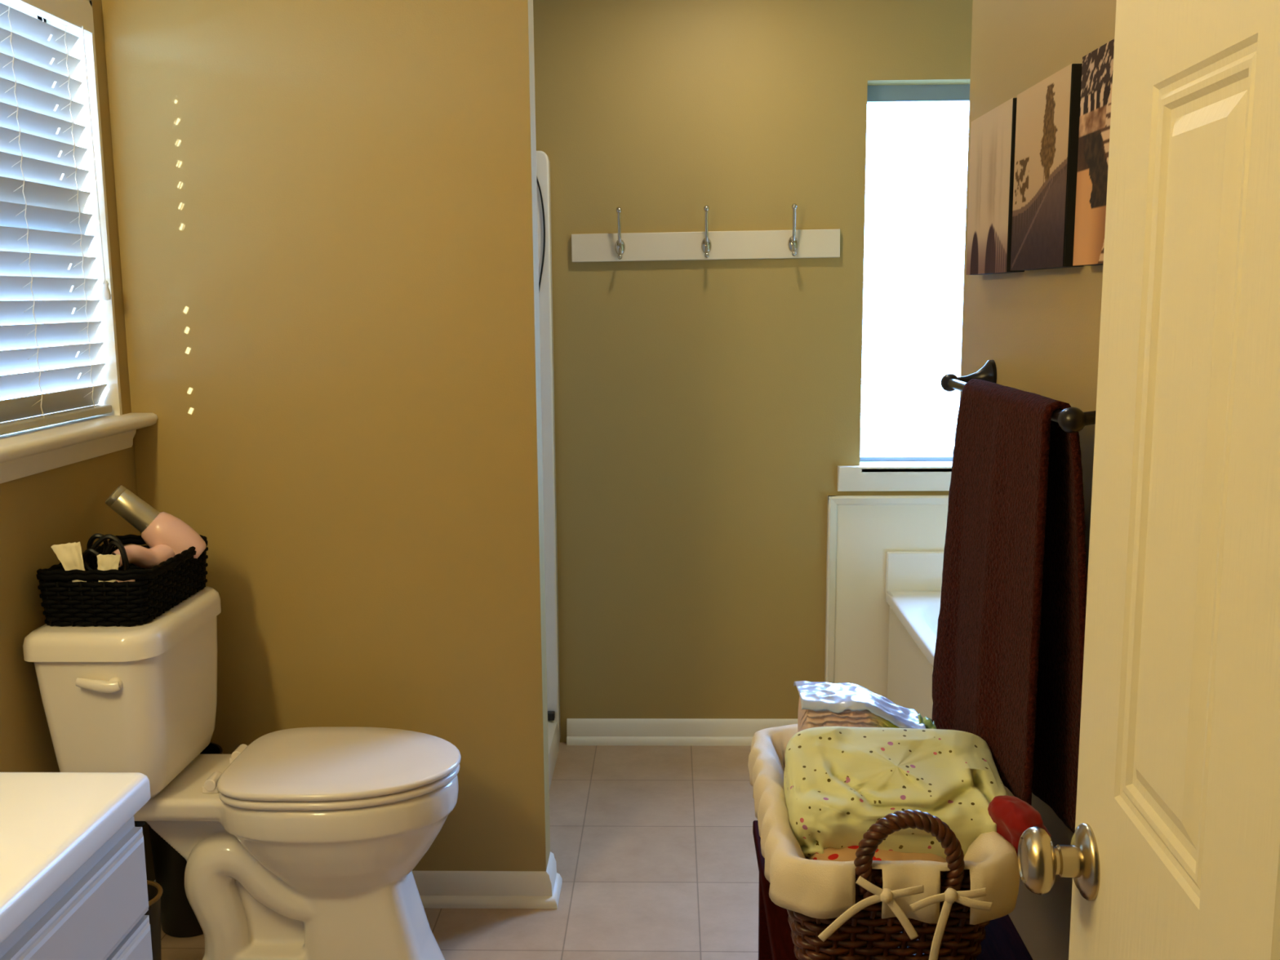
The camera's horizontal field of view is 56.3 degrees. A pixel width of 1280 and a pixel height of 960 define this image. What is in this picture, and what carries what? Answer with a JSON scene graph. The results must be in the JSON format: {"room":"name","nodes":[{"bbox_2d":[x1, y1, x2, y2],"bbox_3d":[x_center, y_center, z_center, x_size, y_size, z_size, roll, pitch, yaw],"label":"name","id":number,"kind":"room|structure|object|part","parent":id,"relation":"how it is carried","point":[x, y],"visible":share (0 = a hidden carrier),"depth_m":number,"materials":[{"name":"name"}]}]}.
{"room":"bathroom","nodes":[
{"label":"bathroom","id":0,"kind":"room"},
{"bbox_2d":[0,0,155,880],"bbox_3d":[-1.270,0.020,1.458,0.140,2.440,4.712,0,9,1],"label":"wall","id":1,"kind":"structure","parent":0,"point":[64,504],"depth_m":2.35,"materials":[{"name":"brown paint"}]},
{"bbox_2d":[0,0,157,484],"bbox_3d":[-1.220,-0.476,2.155,0.197,0.964,1.062,0,9,1],"label":"window","id":2,"kind":"structure","parent":1,"relation":"in","point":[28,452],"depth_m":2.59,"materials":[{"name":"beige"}]},
{"bbox_3d":[-1.299,-0.512,2.158,0.040,0.890,0.955,0,9,1],"label":"frame","id":3,"kind":"part","parent":2,"relation":"part of","materials":[{"name":"beige"}]},
{"bbox_2d":[0,0,111,435],"bbox_3d":[-1.203,-0.514,2.151,0.077,0.876,0.939,0,9,1],"label":"window blind","id":4,"kind":"object","parent":2,"relation":"attached to","point":[43,222],"visible":1,"depth_m":2.42,"materials":[{"name":"beige plastic"}]},
{"bbox_3d":[-1.212,-0.523,2.319,0.045,0.809,0.010,0,9,1],"label":"ladder cord","id":5,"kind":"part","parent":4,"relation":"part of","materials":[{"name":"white fabric"}]},
{"bbox_3d":[-1.211,-0.090,2.219,0.042,0.018,0.921,0,9,1],"label":"rail","id":6,"kind":"part","parent":4,"relation":"part of","materials":[{"name":"grey plastic"}]},
{"bbox_3d":[-1.207,-0.555,2.529,0.045,0.809,0.010,0,9,1],"label":"ladder cord","id":7,"kind":"part","parent":4,"relation":"part of","materials":[{"name":"white fabric"}]},
{"bbox_3d":[-1.165,-0.687,2.553,0.003,0.535,0.018,-1,9,-3],"label":"lift cord","id":8,"kind":"part","parent":4,"relation":"part of","materials":[{"name":"white fabric"}]},
{"bbox_3d":[-1.199,-0.058,2.218,0.162,0.031,1.062,0,9,1],"label":"sill","id":9,"kind":"part","parent":2,"relation":"part of","materials":[{"name":"beige wood"}]},
{"bbox_2d":[101,0,550,871],"bbox_3d":[-0.700,-0.187,2.778,0.931,2.440,0.104,0,9,1],"label":"wall partition","id":10,"kind":"structure","parent":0,"point":[326,210],"depth_m":2.71,"materials":[{"name":"brown paint"}]},
{"bbox_2d":[412,851,562,908],"bbox_3d":[-0.677,0.981,2.942,0.960,0.082,0.132,0,9,1],"label":"baseboard","id":11,"kind":"structure","parent":10,"relation":"attached to","point":[437,889],"depth_m":2.88,"materials":[{"name":"beige wood"}]},
{"bbox_2d":[160,742,759,959],"bbox_3d":[0.529,1.241,1.650,3.837,0.060,5.012,0,9,1],"label":"floor","id":12,"kind":"structure","parent":0,"point":[652,846],"depth_m":3.05,"materials":[{"name":"tile"}]},
{"bbox_2d":[0,815,152,959],"bbox_3d":[-0.950,0.911,1.177,0.501,0.757,1.123,0,9,1],"label":"vanity cabinet","id":13,"kind":"object","parent":12,"relation":"on","point":[98,913],"visible":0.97,"depth_m":1.54,"materials":[{"name":"beige paint"}]},
{"bbox_2d":[0,772,151,944],"bbox_3d":[-0.952,0.515,1.120,0.505,0.042,1.150,0,9,1],"label":"countertop","id":14,"kind":"structure","parent":13,"relation":"on","point":[51,824],"depth_m":1.52,"materials":[{"name":"white stone"}]},
{"bbox_3d":[-0.700,0.702,1.529,0.019,0.124,0.345,0,9,1],"label":"drawer","id":15,"kind":"part","parent":13,"relation":"part of","materials":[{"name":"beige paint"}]},
{"bbox_2d":[144,880,163,959],"bbox_3d":[-0.999,0.960,2.358,0.129,0.304,0.129,0,9,1],"label":"waste bin","id":16,"kind":"object","parent":12,"relation":"on","point":[155,891],"visible":0.32,"depth_m":2.34,"materials":[{"name":"brown metal"}]},
{"bbox_2d":[148,742,222,937],"bbox_3d":[-1.055,0.839,2.786,0.179,0.415,0.179,0,9,1],"label":"trash can","id":17,"kind":"object","parent":12,"relation":"on","point":[178,918],"visible":0.34,"depth_m":2.73,"materials":[{"name":"black plastic"}]},
{"bbox_2d":[22,586,461,959],"bbox_3d":[-0.763,0.672,2.478,0.785,0.838,0.417,0,9,1],"label":"toilet","id":18,"kind":"object","parent":12,"relation":"on","point":[301,843],"visible":0.94,"depth_m":2.39,"materials":[{"name":"beige ceramic"}]},
{"bbox_3d":[-1.014,0.384,2.242,0.082,0.031,0.027,0,9,1],"label":"flush lever","id":19,"kind":"part","parent":18,"relation":"part of","materials":[{"name":"beige ceramic"}]},
{"bbox_2d":[35,533,208,626],"bbox_3d":[-1.041,0.199,2.438,0.216,0.112,0.351,0,9,1],"label":"basket","id":20,"kind":"object","parent":18,"relation":"on","point":[154,591],"visible":0.84,"depth_m":2.28,"materials":[{"name":"black wicker"}]},
{"bbox_2d":[50,542,86,582],"bbox_3d":[-1.101,0.164,2.310,0.062,0.089,0.015,-1,9,-5],"label":"tissue","id":21,"kind":"object","parent":20,"relation":"in","point":[69,554],"visible":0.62,"depth_m":2.31,"materials":[{"name":"beige paper"}]},
{"bbox_2d":[97,554,120,582],"bbox_3d":[-1.027,0.174,2.324,0.054,0.063,0.015,1,9,12],"label":"tissue","id":22,"kind":"object","parent":20,"relation":"in","point":[108,562],"visible":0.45,"depth_m":2.33,"materials":[{"name":"beige paper"}]},
{"bbox_2d":[115,579,134,582],"bbox_3d":[-1.021,0.210,2.336,0.078,0.062,0.023,2,9,16],"label":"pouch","id":23,"kind":"object","parent":20,"relation":"in","point":[131,580],"visible":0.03,"depth_m":2.32,"materials":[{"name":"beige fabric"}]},
{"bbox_2d":[82,484,206,582],"bbox_3d":[-1.019,0.110,2.450,0.187,0.185,0.247,0,9,1],"label":"hair dryer","id":24,"kind":"object","parent":20,"relation":"in","point":[166,535],"visible":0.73,"depth_m":2.48,"materials":[{"name":"pink plastic"}]},
{"bbox_3d":[-1.056,0.157,2.364,0.106,0.104,0.061,0,9,1],"label":"power cord","id":25,"kind":"part","parent":24,"relation":"part of","materials":[{"name":"black plastic"}]},
{"bbox_3d":[-1.013,0.156,2.460,0.053,0.062,0.158,3,9,22],"label":"handle","id":26,"kind":"part","parent":24,"relation":"part of","materials":[{"name":"pink plastic"}]},
{"bbox_3d":[-1.032,0.285,2.430,0.252,0.054,0.408,0,9,1],"label":"tank lid","id":27,"kind":"part","parent":18,"relation":"part of","materials":[{"name":"beige ceramic"}]},
{"bbox_3d":[-1.028,0.462,2.457,0.230,0.308,0.388,0,9,1],"label":"tank","id":28,"kind":"part","parent":18,"relation":"part of","materials":[{"name":"beige ceramic"}]},
{"bbox_3d":[-0.742,0.849,2.517,0.730,0.477,0.362,0,9,1],"label":"bowl","id":29,"kind":"part","parent":18,"relation":"part of","materials":[{"name":"beige ceramic"}]},
{"bbox_3d":[-0.605,0.580,2.472,0.469,0.019,0.374,0,9,1],"label":"lid","id":30,"kind":"part","parent":18,"relation":"part of","materials":[{"name":"beige plastic"}]},
{"bbox_3d":[-0.605,0.601,2.475,0.463,0.016,0.368,0,9,1],"label":"seat","id":31,"kind":"part","parent":18,"relation":"part of","materials":[{"name":"beige plastic"}]},
{"bbox_2d":[536,151,560,788],"bbox_3d":[-0.713,0.006,3.344,0.867,1.889,0.947,0,9,1],"label":"shower stall","id":32,"kind":"object","parent":12,"relation":"on","point":[543,163],"visible":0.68,"depth_m":3.73,"materials":[{"name":"white plastic"}]},
{"bbox_3d":[-0.307,-0.758,3.633,0.039,0.386,0.007,0,9,5],"label":"black cord","id":33,"kind":"part","parent":32,"relation":"part of","materials":[{"name":"black plastic"}]},
{"bbox_2d":[752,820,1032,959],"bbox_3d":[0.419,0.942,2.019,0.405,0.420,0.786,0,9,1],"label":"stool","id":34,"kind":"object","parent":12,"relation":"on","point":[1002,940],"visible":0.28,"depth_m":1.97,"materials":[{"name":"red wood"}]},
{"bbox_3d":[0.257,0.902,2.382,0.040,0.392,0.040,0,9,1],"label":"leg","id":35,"kind":"part","parent":34,"relation":"part of","materials":[{"name":"red wood"}]},
{"bbox_2d":[747,724,1019,959],"bbox_3d":[0.379,0.580,1.991,0.372,0.304,0.618,0,9,1],"label":"laundry basket","id":36,"kind":"object","parent":34,"relation":"on","point":[833,908],"visible":0.66,"depth_m":1.73,"materials":[{"name":"beige fabric"}]},
{"bbox_2d":[793,680,936,732],"bbox_3d":[0.406,0.451,2.156,0.246,0.153,0.137,0,9,1],"label":"pack","id":37,"kind":"object","parent":36,"relation":"in","point":[821,704],"visible":0.54,"depth_m":2.10,"materials":[{"name":"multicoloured plastic"}]},
{"bbox_2d":[806,845,946,917],"bbox_3d":[0.374,0.590,1.905,0.224,0.113,0.265,0,9,1],"label":"folded cloth","id":38,"kind":"object","parent":36,"relation":"in","point":[846,854],"visible":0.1,"depth_m":1.83,"materials":[{"name":"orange fabric"}]},
{"bbox_2d":[783,726,1008,858],"bbox_3d":[0.410,0.510,1.938,0.360,0.182,0.288,0,9,1],"label":"folded blanket","id":39,"kind":"object","parent":36,"relation":"in","point":[838,781],"visible":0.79,"depth_m":1.88,"materials":[{"name":"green fabric"}]},
{"bbox_3d":[0.386,0.539,1.712,0.158,0.138,0.028,0,9,1],"label":"handle","id":40,"kind":"part","parent":36,"relation":"part of","materials":[{"name":"brown wicker"}]},
{"bbox_2d":[987,795,1051,857],"bbox_3d":[0.573,0.527,1.799,0.090,0.100,0.097,0,9,1],"label":"cloth","id":41,"kind":"object","parent":36,"relation":"in","point":[1012,815],"visible":0.56,"depth_m":1.77,"materials":[{"name":"red fabric"}]},
{"bbox_2d":[884,551,943,719],"bbox_3d":[1.528,0.620,3.324,1.512,0.645,1.040,0,9,1],"label":"bathtub","id":42,"kind":"object","parent":12,"relation":"on","point":[913,579],"visible":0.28,"depth_m":3.65,"materials":[{"name":"white ceramic"}]},
{"bbox_2d":[533,0,973,742],"bbox_3d":[0.559,-0.356,3.819,3.677,2.440,0.160,0,9,1],"label":"wall","id":43,"kind":"structure","parent":0,"point":[707,412],"depth_m":3.73,"materials":[{"name":"brown paint"}]},
{"bbox_2d":[566,718,797,746],"bbox_3d":[0.180,0.825,3.915,0.840,0.082,0.028,0,9,1],"label":"baseboard","id":44,"kind":"structure","parent":43,"relation":"attached to","point":[580,731],"depth_m":3.92,"materials":[{"name":"beige wood"}]},
{"bbox_2d":[824,495,948,697],"bbox_3d":[1.450,0.454,3.823,1.703,0.824,0.032,0,9,1],"label":"wall panel","id":45,"kind":"object","parent":43,"relation":"attached to","point":[861,530],"visible":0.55,"depth_m":3.82,"materials":[{"name":"beige wood"}]},
{"bbox_3d":[0.614,0.458,3.839,0.030,0.824,0.020,0,9,1],"label":"moulding","id":46,"kind":"part","parent":45,"relation":"part of","materials":[{"name":"beige wood"}]},
{"bbox_3d":[1.447,0.062,3.758,1.703,0.030,0.020,0,9,1],"label":"moulding","id":47,"kind":"part","parent":45,"relation":"part of","materials":[{"name":"beige wood"}]},
{"bbox_2d":[884,551,943,593],"bbox_3d":[1.539,0.295,3.790,1.512,0.143,0.020,0,9,1],"label":"backsplash","id":48,"kind":"structure","parent":43,"relation":"attached to","point":[905,571],"depth_m":3.80,"materials":[{"name":"white plastic"}]},
{"bbox_2d":[960,0,1116,959],"bbox_3d":[0.750,-0.011,1.555,0.120,2.440,2.294,0,9,1],"label":"wall","id":49,"kind":"structure","parent":0,"point":[1040,329],"depth_m":2.11,"materials":[{"name":"brown paint"}]},
{"bbox_2d":[965,97,1024,275],"bbox_3d":[0.690,-0.556,2.315,0.034,0.308,0.302,0,9,1],"label":"canvas","id":50,"kind":"object","parent":49,"relation":"attached to","point":[993,134],"visible":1,"depth_m":2.28,"materials":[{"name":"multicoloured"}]},
{"bbox_2d":[940,360,1096,433],"bbox_3d":[0.651,-0.153,2.050,0.103,0.068,0.812,0,9,1],"label":"towel bar","id":51,"kind":"object","parent":49,"relation":"attached to","point":[1070,420],"visible":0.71,"depth_m":1.74,"materials":[{"name":"brown metal"}]},
{"bbox_2d":[932,378,1086,833],"bbox_3d":[0.624,0.187,2.037,0.136,0.688,0.513,0,9,1],"label":"bath towel","id":52,"kind":"object","parent":51,"relation":"hanging from","point":[1007,673],"visible":0.92,"depth_m":1.92,"materials":[{"name":"brown fabric"}]},
{"bbox_2d":[1010,63,1084,270],"bbox_3d":[0.682,-0.508,1.996,0.034,0.306,0.292,0,9,1],"label":"canvas","id":53,"kind":"object","parent":49,"relation":"attached to","point":[1048,112],"visible":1,"depth_m":1.95,"materials":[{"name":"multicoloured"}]},
{"bbox_2d":[1072,39,1114,266],"bbox_3d":[0.673,-0.457,1.665,0.034,0.306,0.282,0,9,1],"label":"canvas","id":54,"kind":"object","parent":49,"relation":"attached to","point":[1097,67],"visible":0.43,"depth_m":1.74,"materials":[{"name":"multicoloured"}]},
{"bbox_3d":[-0.283,0.177,0.378,1.887,2.440,0.120,0,9,1],"label":"wall","id":55,"kind":"structure","parent":0,"visible":0},
{"bbox_2d":[1017,0,1279,959],"bbox_3d":[0.426,0.308,0.788,0.159,2.023,0.711,0,9,1],"label":"door","id":56,"kind":"structure","parent":55,"relation":"in","point":[1173,853],"depth_m":0.88,"materials":[{"name":"beige paint"}]},
{"bbox_3d":[0.370,0.353,1.111,0.031,0.061,0.061,0,9,1],"label":"knob handle","id":57,"kind":"part","parent":56,"relation":"part of","materials":[{"name":"silver metal"}]},
{"bbox_3d":[0.400,0.353,1.108,0.034,0.069,0.069,0,9,1],"label":"knob","id":58,"kind":"part","parent":56,"relation":"part of","materials":[{"name":"silver metal"}]},
{"label":"outside","id":59,"kind":"structure","parent":0,"visible":0},
{"bbox_2d":[860,426,955,455],"bbox_3d":[0.064,1.452,2.245,28.000,0.050,28.000,0,9,1],"label":"ground","id":60,"kind":"structure","parent":59,"point":[912,441],"depth_m":14.47,"materials":[{"name":"white"}]}
]}

